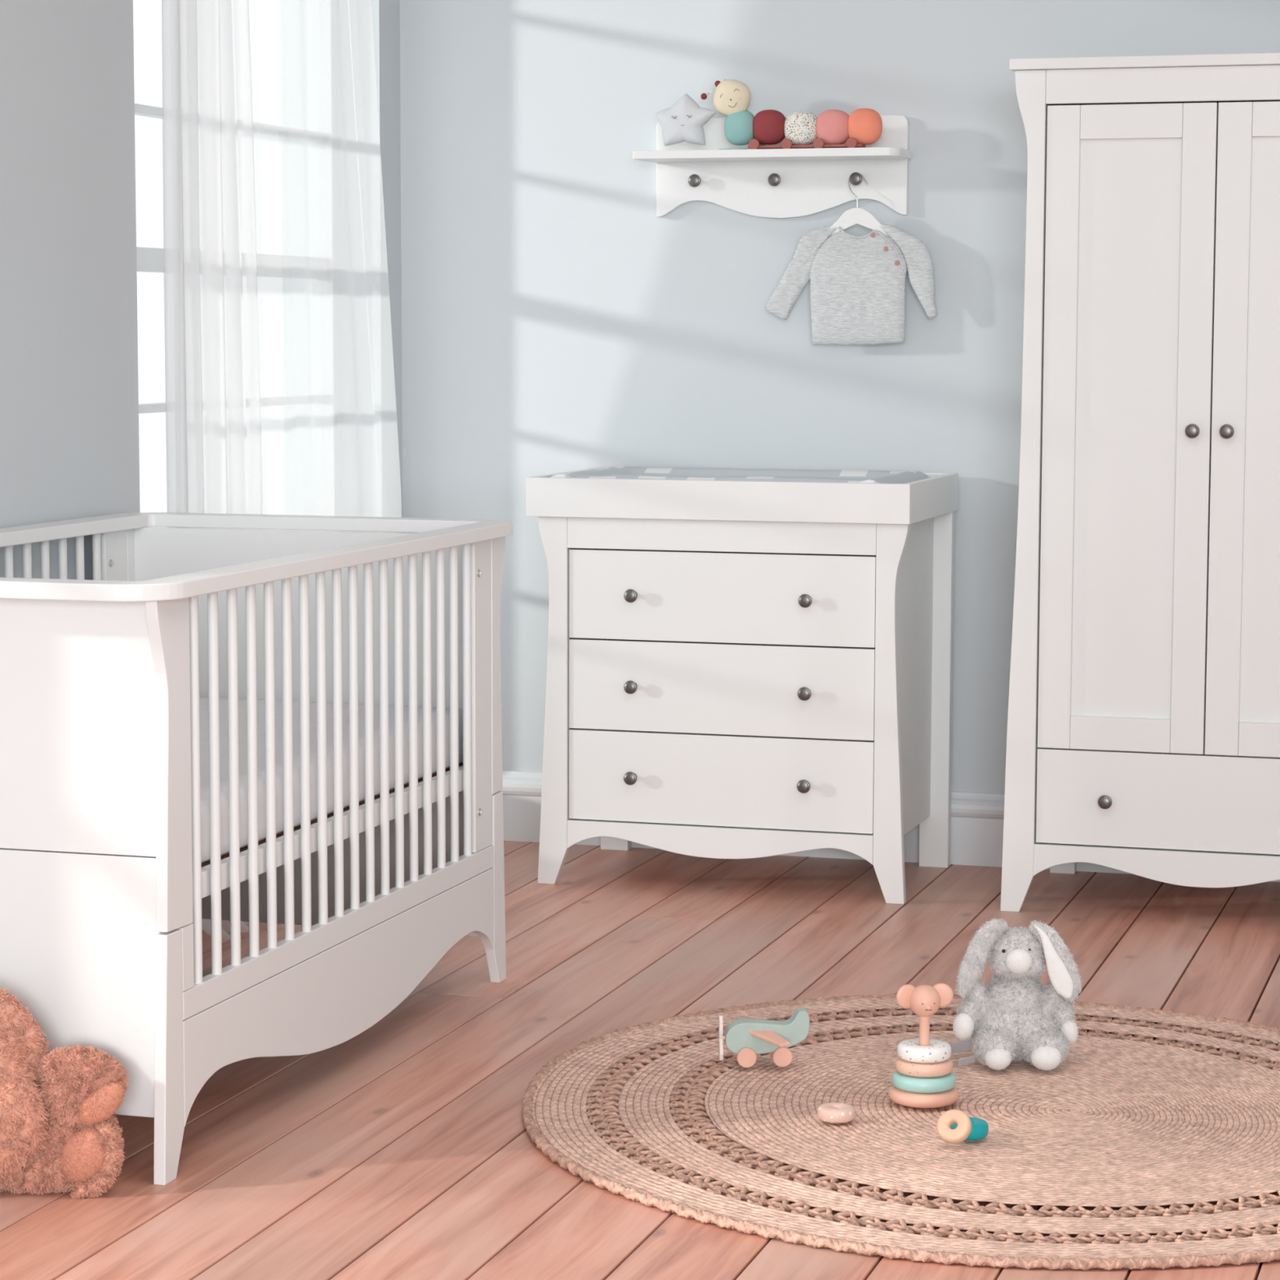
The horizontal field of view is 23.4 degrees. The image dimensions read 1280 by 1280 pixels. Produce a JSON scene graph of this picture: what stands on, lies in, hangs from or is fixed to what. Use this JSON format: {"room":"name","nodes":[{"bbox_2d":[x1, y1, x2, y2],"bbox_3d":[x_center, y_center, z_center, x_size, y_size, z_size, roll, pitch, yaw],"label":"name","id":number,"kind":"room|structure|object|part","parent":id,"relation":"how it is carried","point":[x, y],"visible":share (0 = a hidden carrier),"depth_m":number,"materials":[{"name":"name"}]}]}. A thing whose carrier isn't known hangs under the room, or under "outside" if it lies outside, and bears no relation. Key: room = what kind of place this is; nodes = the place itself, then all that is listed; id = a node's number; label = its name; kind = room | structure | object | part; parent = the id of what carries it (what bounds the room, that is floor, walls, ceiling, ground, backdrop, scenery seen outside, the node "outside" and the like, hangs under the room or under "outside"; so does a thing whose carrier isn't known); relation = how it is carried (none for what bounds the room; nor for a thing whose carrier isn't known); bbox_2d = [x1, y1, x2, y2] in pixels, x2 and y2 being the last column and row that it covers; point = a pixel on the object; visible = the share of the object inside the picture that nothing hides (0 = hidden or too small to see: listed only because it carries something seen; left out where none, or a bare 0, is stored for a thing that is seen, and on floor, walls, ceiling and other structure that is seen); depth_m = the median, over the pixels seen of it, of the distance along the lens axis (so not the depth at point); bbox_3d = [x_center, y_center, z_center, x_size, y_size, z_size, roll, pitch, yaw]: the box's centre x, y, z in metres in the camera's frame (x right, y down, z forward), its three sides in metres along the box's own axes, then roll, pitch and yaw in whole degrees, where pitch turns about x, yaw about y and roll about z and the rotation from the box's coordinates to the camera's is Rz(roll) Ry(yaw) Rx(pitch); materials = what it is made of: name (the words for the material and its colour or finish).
{"room":"children's room","nodes":[
{"label":"children's room","id":0,"kind":"room"},
{"bbox_2d":[0,0,402,580],"bbox_3d":[-1.868,-0.449,3.247,0.200,2.670,8.390,2,6,17],"label":"wall","id":1,"kind":"structure","parent":0,"point":[69,448],"depth_m":5.64,"materials":[{"name":"paint"}]},
{"bbox_2d":[134,103,165,413],"bbox_3d":[-0.859,-0.655,6.526,0.192,2.315,1.260,2,6,17],"label":"window","id":2,"kind":"structure","parent":1,"relation":"in","point":[150,260],"depth_m":6.20,"materials":[{"name":"paint"}]},
{"bbox_2d":[0,840,1279,1279],"bbox_3d":[0.305,0.951,2.780,4.984,0.050,8.690,2,6,17],"label":"floor","id":3,"kind":"structure","parent":0,"point":[401,1148],"depth_m":5.07,"materials":[{"name":"brown wood"}]},
{"bbox_2d":[0,986,128,1198],"bbox_3d":[-0.894,0.630,4.287,0.361,0.314,0.160,2,6,17],"label":"plush toy","id":4,"kind":"object","parent":3,"relation":"on","point":[60,1130],"visible":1,"depth_m":4.26,"materials":[{"name":"orange fur"}]},
{"bbox_3d":[-0.813,0.704,4.298,0.203,0.153,0.086,0,6,3],"label":"leg","id":5,"kind":"part","parent":4,"relation":"part of","materials":[{"name":"orange fur"}]},
{"bbox_2d":[0,512,512,1185],"bbox_3d":[-0.810,0.263,5.085,0.790,0.848,1.527,2,6,17],"label":"cot","id":6,"kind":"object","parent":3,"relation":"on","point":[106,889],"visible":0.99,"depth_m":4.66,"materials":[{"name":"white paint"}]},
{"bbox_3d":[-1.007,0.111,4.412,0.704,0.364,0.016,2,6,17],"label":"panel","id":7,"kind":"part","parent":6,"relation":"part of","materials":[{"name":"white paint"}]},
{"bbox_3d":[-1.008,0.479,4.449,0.704,0.372,0.016,2,6,17],"label":"panel","id":8,"kind":"part","parent":6,"relation":"part of","materials":[{"name":"white paint"}]},
{"bbox_3d":[-0.956,0.021,5.829,0.018,0.470,0.076,2,6,17],"label":"post","id":9,"kind":"part","parent":6,"relation":"part of","materials":[{"name":"white paint"}]},
{"bbox_3d":[-0.659,0.174,4.324,0.018,0.470,0.105,2,6,17],"label":"post","id":10,"kind":"part","parent":6,"relation":"part of","materials":[{"name":"white paint"}]},
{"bbox_3d":[-0.665,0.587,4.349,0.018,0.354,0.066,2,6,17],"label":"leg","id":11,"kind":"part","parent":6,"relation":"part of","materials":[{"name":"white paint"}]},
{"bbox_3d":[-0.809,-0.147,5.043,0.790,0.024,1.527,2,6,17],"label":"rail","id":12,"kind":"part","parent":6,"relation":"part of","materials":[{"name":"white paint"}]},
{"bbox_3d":[-0.611,-0.020,5.717,0.704,0.364,0.016,2,6,17],"label":"panel","id":13,"kind":"part","parent":6,"relation":"part of","materials":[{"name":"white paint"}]},
{"bbox_2d":[199,697,462,862],"bbox_3d":[-0.805,0.223,5.081,0.643,0.099,1.343,2,6,17],"label":"mattress","id":14,"kind":"object","parent":6,"relation":"in","point":[203,701],"visible":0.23,"depth_m":5.10,"materials":[{"name":"fabric"}]},
{"bbox_3d":[-0.484,0.303,4.992,0.020,0.038,1.353,2,6,17],"label":"rail","id":15,"kind":"part","parent":6,"relation":"part of","materials":[{"name":"white paint"}]},
{"bbox_3d":[-0.465,0.456,5.000,0.018,0.040,1.314,2,6,17],"label":"rail","id":16,"kind":"part","parent":6,"relation":"part of","materials":[{"name":"white paint"}]},
{"bbox_3d":[-0.612,0.348,5.754,0.704,0.372,0.016,2,6,17],"label":"panel","id":17,"kind":"part","parent":6,"relation":"part of","materials":[{"name":"white paint"}]},
{"bbox_3d":[-0.265,0.454,5.665,0.018,0.354,0.066,2,6,17],"label":"leg","id":18,"kind":"part","parent":6,"relation":"part of","materials":[{"name":"white paint"}]},
{"bbox_3d":[-0.265,0.044,5.621,0.018,0.470,0.076,2,6,17],"label":"post","id":19,"kind":"part","parent":6,"relation":"part of","materials":[{"name":"white paint"}]},
{"bbox_2d":[537,511,954,904],"bbox_3d":[0.234,0.122,6.761,0.814,0.797,0.509,2,6,17],"label":"dresser","id":20,"kind":"object","parent":3,"relation":"on","point":[716,689],"visible":0.97,"depth_m":6.55,"materials":[{"name":"white lacquer"},{"name":"brushed pewter"}]},
{"bbox_3d":[-0.186,0.131,6.656,0.067,0.797,0.022,2,6,17],"label":"leg","id":21,"kind":"part","parent":20,"relation":"part of","materials":[{"name":"white paint"}]},
{"bbox_3d":[-0.107,0.052,6.865,0.016,0.681,0.438,2,6,17],"label":"panel","id":22,"kind":"part","parent":20,"relation":"part of","materials":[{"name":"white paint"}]},
{"bbox_3d":[-0.055,0.087,7.098,0.066,0.797,0.028,2,6,17],"label":"leg","id":23,"kind":"part","parent":20,"relation":"part of","materials":[{"name":"white paint"}]},
{"bbox_3d":[-0.019,0.295,6.602,0.029,0.029,0.027,2,6,17],"label":"knob","id":24,"kind":"part","parent":20,"relation":"part of","materials":[{"name":"grey metal"}]},
{"bbox_3d":[-0.018,0.100,6.583,0.029,0.029,0.027,2,6,17],"label":"knob","id":25,"kind":"part","parent":20,"relation":"part of","materials":[{"name":"grey metal"}]},
{"bbox_3d":[-0.018,-0.095,6.563,0.029,0.029,0.027,2,6,17],"label":"knob","id":26,"kind":"part","parent":20,"relation":"part of","materials":[{"name":"grey metal"}]},
{"bbox_3d":[0.170,0.299,6.569,0.670,0.194,0.018,2,6,17],"label":"drawer","id":27,"kind":"part","parent":20,"relation":"part of","materials":[{"name":"white paint"}]},
{"bbox_3d":[0.170,-0.220,6.513,0.674,0.066,0.022,2,6,17],"label":"rail","id":28,"kind":"part","parent":20,"relation":"part of","materials":[{"name":"white paint"}]},
{"bbox_3d":[0.171,0.104,6.549,0.670,0.192,0.018,2,6,17],"label":"drawer","id":29,"kind":"part","parent":20,"relation":"part of","materials":[{"name":"white paint"}]},
{"bbox_3d":[0.171,-0.090,6.530,0.670,0.190,0.018,2,6,17],"label":"drawer","id":30,"kind":"part","parent":20,"relation":"part of","materials":[{"name":"white paint"}]},
{"bbox_3d":[0.232,0.393,6.785,0.700,0.016,0.416,2,6,17],"label":"panel","id":31,"kind":"part","parent":20,"relation":"part of","materials":[{"name":"white paint"}]},
{"bbox_2d":[526,466,958,524],"bbox_3d":[0.232,-0.318,6.727,0.835,0.083,0.523,2,6,17],"label":"changing table top","id":32,"kind":"object","parent":20,"relation":"on","point":[909,503],"visible":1,"depth_m":6.48,"materials":[{"name":"white paint"}]},
{"bbox_2d":[550,465,928,484],"bbox_3d":[0.219,-0.328,6.730,0.771,0.077,0.486,2,6,17],"label":"mat","id":33,"kind":"object","parent":32,"relation":"on","point":[623,472],"visible":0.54,"depth_m":6.81,"materials":[{"name":"grey fabric"}]},
{"bbox_3d":[0.346,0.307,6.493,0.029,0.029,0.027,2,6,17],"label":"knob","id":34,"kind":"part","parent":20,"relation":"part of","materials":[{"name":"grey metal"}]},
{"bbox_3d":[0.346,0.112,6.473,0.029,0.029,0.027,2,6,17],"label":"knob","id":35,"kind":"part","parent":20,"relation":"part of","materials":[{"name":"grey metal"}]},
{"bbox_3d":[0.347,-0.082,6.453,0.029,0.029,0.027,2,6,17],"label":"knob","id":36,"kind":"part","parent":20,"relation":"part of","materials":[{"name":"grey metal"}]},
{"bbox_3d":[0.525,0.155,6.442,0.067,0.797,0.022,2,6,17],"label":"leg","id":37,"kind":"part","parent":20,"relation":"part of","materials":[{"name":"white paint"}]},
{"bbox_3d":[0.579,0.075,6.660,0.016,0.681,0.438,2,6,17],"label":"panel","id":38,"kind":"part","parent":20,"relation":"part of","materials":[{"name":"white paint"}]},
{"bbox_3d":[0.661,0.111,6.883,0.066,0.797,0.028,2,6,17],"label":"leg","id":39,"kind":"part","parent":20,"relation":"part of","materials":[{"name":"white paint"}]},
{"bbox_2d":[521,994,1279,1270],"bbox_3d":[0.561,0.720,4.734,1.490,0.017,1.603,-3,6,-25],"label":"rug","id":40,"kind":"object","parent":3,"relation":"on","point":[1124,1121],"visible":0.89,"depth_m":4.56,"materials":[{"name":"wicker"}]},
{"bbox_2d":[718,1007,809,1067],"bbox_3d":[0.204,0.642,4.989,0.122,0.090,0.124,5,8,42],"label":"plane","id":41,"kind":"object","parent":40,"relation":"on","point":[746,1038],"visible":1,"depth_m":4.97,"materials":[{"name":"green paint"}]},
{"bbox_2d":[817,1102,855,1123],"bbox_3d":[0.295,0.711,4.644,0.057,0.021,0.057,2,6,17],"label":"ring","id":42,"kind":"object","parent":40,"relation":"on","point":[832,1113],"visible":1,"depth_m":4.62,"materials":[{"name":"pink wood"}]},
{"bbox_2d":[888,982,959,1108],"bbox_3d":[0.437,0.620,4.744,0.109,0.184,0.109,2,6,17],"label":"stacking toy","id":43,"kind":"object","parent":40,"relation":"on","point":[924,1001],"visible":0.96,"depth_m":4.72,"materials":[{"name":"pink paint"}]},
{"bbox_2d":[891,1070,955,1093],"bbox_3d":[0.437,0.676,4.750,0.099,0.024,0.099,2,6,17],"label":"ring","id":44,"kind":"object","parent":43,"relation":"on","point":[901,1082],"visible":0.79,"depth_m":4.71,"materials":[{"name":"green paint"}]},
{"bbox_2d":[894,1057,952,1077],"bbox_3d":[0.437,0.654,4.748,0.089,0.022,0.089,2,6,17],"label":"ring","id":45,"kind":"object","parent":44,"relation":"on","point":[904,1067],"visible":0.78,"depth_m":4.71,"materials":[{"name":"pink wood"}]},
{"bbox_2d":[897,1038,951,1063],"bbox_3d":[0.437,0.631,4.745,0.083,0.024,0.083,2,6,17],"label":"ring","id":46,"kind":"object","parent":45,"relation":"on","point":[937,1051],"visible":0.98,"depth_m":4.72,"materials":[{"name":"white wood"}]},
{"bbox_2d":[936,1109,971,1143],"bbox_3d":[0.458,0.709,4.496,0.051,0.047,0.040,2,6,17],"label":"ring","id":47,"kind":"object","parent":40,"relation":"on","point":[949,1117],"visible":1,"depth_m":4.49,"materials":[{"name":"brown wood"}]},
{"bbox_2d":[951,1116,988,1140],"bbox_3d":[0.483,0.720,4.547,0.060,0.024,0.060,2,6,17],"label":"ring","id":48,"kind":"object","parent":40,"relation":"on","point":[980,1127],"visible":0.53,"depth_m":4.52,"materials":[{"name":"teal paint"}]},
{"bbox_2d":[950,917,1082,1070],"bbox_3d":[0.609,0.570,4.984,0.177,0.242,0.171,-5,8,-41],"label":"rabbit","id":49,"kind":"object","parent":40,"relation":"on","point":[1013,1017],"visible":1,"depth_m":4.97},
{"bbox_2d":[1000,52,1279,911],"bbox_3d":[1.211,-0.315,6.420,0.827,1.740,0.533,2,6,17],"label":"wardrobe","id":50,"kind":"object","parent":3,"relation":"on","point":[1143,735],"visible":1,"depth_m":6.23,"materials":[{"name":"white paint"}]},
{"bbox_3d":[0.784,-0.293,6.306,0.068,1.717,0.022,2,6,17],"label":"leg","id":51,"kind":"part","parent":50,"relation":"part of","materials":[{"name":"white paint"}]},
{"bbox_3d":[0.867,-0.373,6.525,0.016,1.601,0.458,2,6,17],"label":"panel","id":52,"kind":"part","parent":50,"relation":"part of","materials":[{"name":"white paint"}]},
{"bbox_3d":[0.941,-0.339,6.760,0.055,1.717,0.025,2,6,17],"label":"leg","id":53,"kind":"part","parent":50,"relation":"part of","materials":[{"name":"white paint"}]},
{"bbox_3d":[0.950,0.330,6.299,0.029,0.029,0.027,2,6,17],"label":"knob","id":54,"kind":"part","parent":50,"relation":"part of","materials":[{"name":"grey metal"}]},
{"bbox_3d":[0.981,0.192,6.300,0.204,0.068,0.020,2,6,17],"label":"rail","id":55,"kind":"part","parent":50,"relation":"part of","materials":[{"name":"white paint"}]},
{"bbox_3d":[0.984,-0.423,6.244,0.204,1.183,0.006,2,6,17],"label":"door","id":56,"kind":"part","parent":50,"relation":"part of","materials":[{"name":"white paint"}]},
{"bbox_3d":[0.984,-1.037,6.176,0.204,0.068,0.020,2,6,17],"label":"rail","id":57,"kind":"part","parent":50,"relation":"part of","materials":[{"name":"white paint"}]},
{"bbox_3d":[1.214,-1.169,6.337,0.827,0.022,0.527,2,6,17],"label":"cornice","id":58,"kind":"part","parent":50,"relation":"part of","materials":[{"name":"white paint"}]},
{"bbox_3d":[1.209,0.425,6.493,0.706,0.016,0.443,2,6,17],"label":"panel","id":59,"kind":"part","parent":50,"relation":"part of","materials":[{"name":"white paint"}]},
{"bbox_3d":[1.143,0.331,6.264,0.678,0.194,0.018,2,6,17],"label":"drawer","id":60,"kind":"part","parent":50,"relation":"part of","materials":[{"name":"white paint"}]},
{"bbox_3d":[1.214,0.211,6.486,0.706,0.016,0.413,2,6,17],"label":"shelf panel","id":61,"kind":"part","parent":50,"relation":"part of","materials":[{"name":"white paint"}]},
{"bbox_3d":[1.145,-1.102,6.115,0.683,0.068,0.022,2,6,17],"label":"rail","id":62,"kind":"part","parent":50,"relation":"part of","materials":[{"name":"white paint"}]},
{"bbox_3d":[1.277,-0.383,6.631,0.706,1.601,0.013,2,6,17],"label":"panel","id":63,"kind":"part","parent":50,"relation":"part of","materials":[{"name":"white paint"}]},
{"bbox_3d":[1.106,-0.418,6.176,0.029,0.029,0.027,2,6,17],"label":"knob","id":64,"kind":"part","parent":50,"relation":"part of","materials":[{"name":"grey metal"}]},
{"bbox_3d":[1.171,-0.416,6.157,0.029,0.029,0.027,2,6,17],"label":"knob","id":65,"kind":"part","parent":50,"relation":"part of","materials":[{"name":"grey metal"}]},
{"bbox_3d":[1.306,0.202,6.202,0.204,0.068,0.020,2,6,17],"label":"rail","id":66,"kind":"part","parent":50,"relation":"part of","materials":[{"name":"white paint"}]},
{"bbox_3d":[1.310,-0.413,6.146,0.204,1.183,0.006,2,6,17],"label":"door","id":67,"kind":"part","parent":50,"relation":"part of","materials":[{"name":"white paint"}]},
{"bbox_3d":[1.310,-1.026,6.078,0.204,0.068,0.020,2,6,17],"label":"rail","id":68,"kind":"part","parent":50,"relation":"part of","materials":[{"name":"white paint"}]},
{"bbox_2d":[400,0,1279,872],"bbox_3d":[1.491,-0.787,6.676,4.836,2.670,0.150,2,6,17],"label":"wall","id":69,"kind":"structure","parent":0,"point":[553,322],"depth_m":7.00,"materials":[{"name":"blue paint"}]},
{"bbox_2d":[632,115,911,218],"bbox_3d":[0.294,-1.051,6.847,0.601,0.226,0.164,2,6,17],"label":"wall shelf","id":70,"kind":"object","parent":69,"relation":"attached to","point":[769,183],"visible":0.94,"depth_m":6.89,"materials":[{"name":"white paint"}]},
{"bbox_2d":[655,93,715,146],"bbox_3d":[0.102,-1.156,6.858,0.140,0.114,0.043,2,6,17],"label":"star","id":71,"kind":"object","parent":70,"relation":"on","point":[685,120],"visible":1,"depth_m":6.84,"materials":[{"name":"white fabric"}]},
{"bbox_3d":[0.125,-1.034,6.954,0.029,0.029,0.027,2,6,17],"label":"knob","id":72,"kind":"part","parent":70,"relation":"part of","materials":[{"name":"grey metal"}]},
{"bbox_3d":[0.302,-1.028,6.901,0.029,0.029,0.027,2,6,17],"label":"knob","id":73,"kind":"part","parent":70,"relation":"part of","materials":[{"name":"grey metal"}]},
{"bbox_2d":[700,79,882,149],"bbox_3d":[0.332,-1.159,6.805,0.411,0.158,0.060,2,6,17],"label":"toy","id":74,"kind":"object","parent":70,"relation":"on","point":[832,128],"visible":0.94,"depth_m":6.79,"materials":[{"name":"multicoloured fabric"}]},
{"bbox_3d":[0.204,-1.086,6.839,0.037,0.004,0.069,-4,7,-37],"label":"pull cord","id":75,"kind":"part","parent":74,"relation":"part of","materials":[{"name":"white fabric"}]},
{"bbox_2d":[765,223,937,345],"bbox_3d":[0.468,-0.790,6.853,0.389,0.269,0.029,2,6,17],"label":"jumper","id":76,"kind":"object","parent":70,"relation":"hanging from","point":[858,282],"visible":1,"depth_m":6.84,"materials":[{"name":"grey fabric"}]},
{"bbox_3d":[0.480,-1.023,6.848,0.029,0.029,0.027,2,6,17],"label":"knob","id":77,"kind":"part","parent":70,"relation":"part of","materials":[{"name":"grey metal"}]},
{"bbox_2d":[830,173,888,235],"bbox_3d":[0.483,-0.963,6.837,0.152,0.139,0.020,2,6,17],"label":"hanger","id":78,"kind":"object","parent":70,"relation":"hanging from","point":[851,217],"visible":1,"depth_m":6.83,"materials":[{"name":"white paint"}]},
{"bbox_3d":[0.481,-0.925,6.835,0.152,0.064,0.010,2,6,17],"label":"hanger arm","id":79,"kind":"part","parent":78,"relation":"part of","materials":[{"name":"white paint"}]},
{"bbox_2d":[499,770,1279,881],"bbox_3d":[1.534,0.451,6.693,4.386,0.163,0.030,2,6,17],"label":"baseboard","id":80,"kind":"structure","parent":69,"relation":"attached to","point":[977,819],"depth_m":6.94,"materials":[{"name":"paint"}]},
{"bbox_3d":[-0.790,-1.812,6.208,0.071,0.022,1.815,2,6,17],"label":"curtain rod","id":81,"kind":"object","parent":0,"visible":0},
{"bbox_2d":[161,0,401,942],"bbox_3d":[-0.684,-0.641,6.457,0.174,2.348,1.223,2,6,17],"label":"curtain","id":82,"kind":"object","parent":81,"relation":"hanging from","point":[280,383],"visible":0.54,"depth_m":6.37,"materials":[{"name":"white fabric"}]}
]}

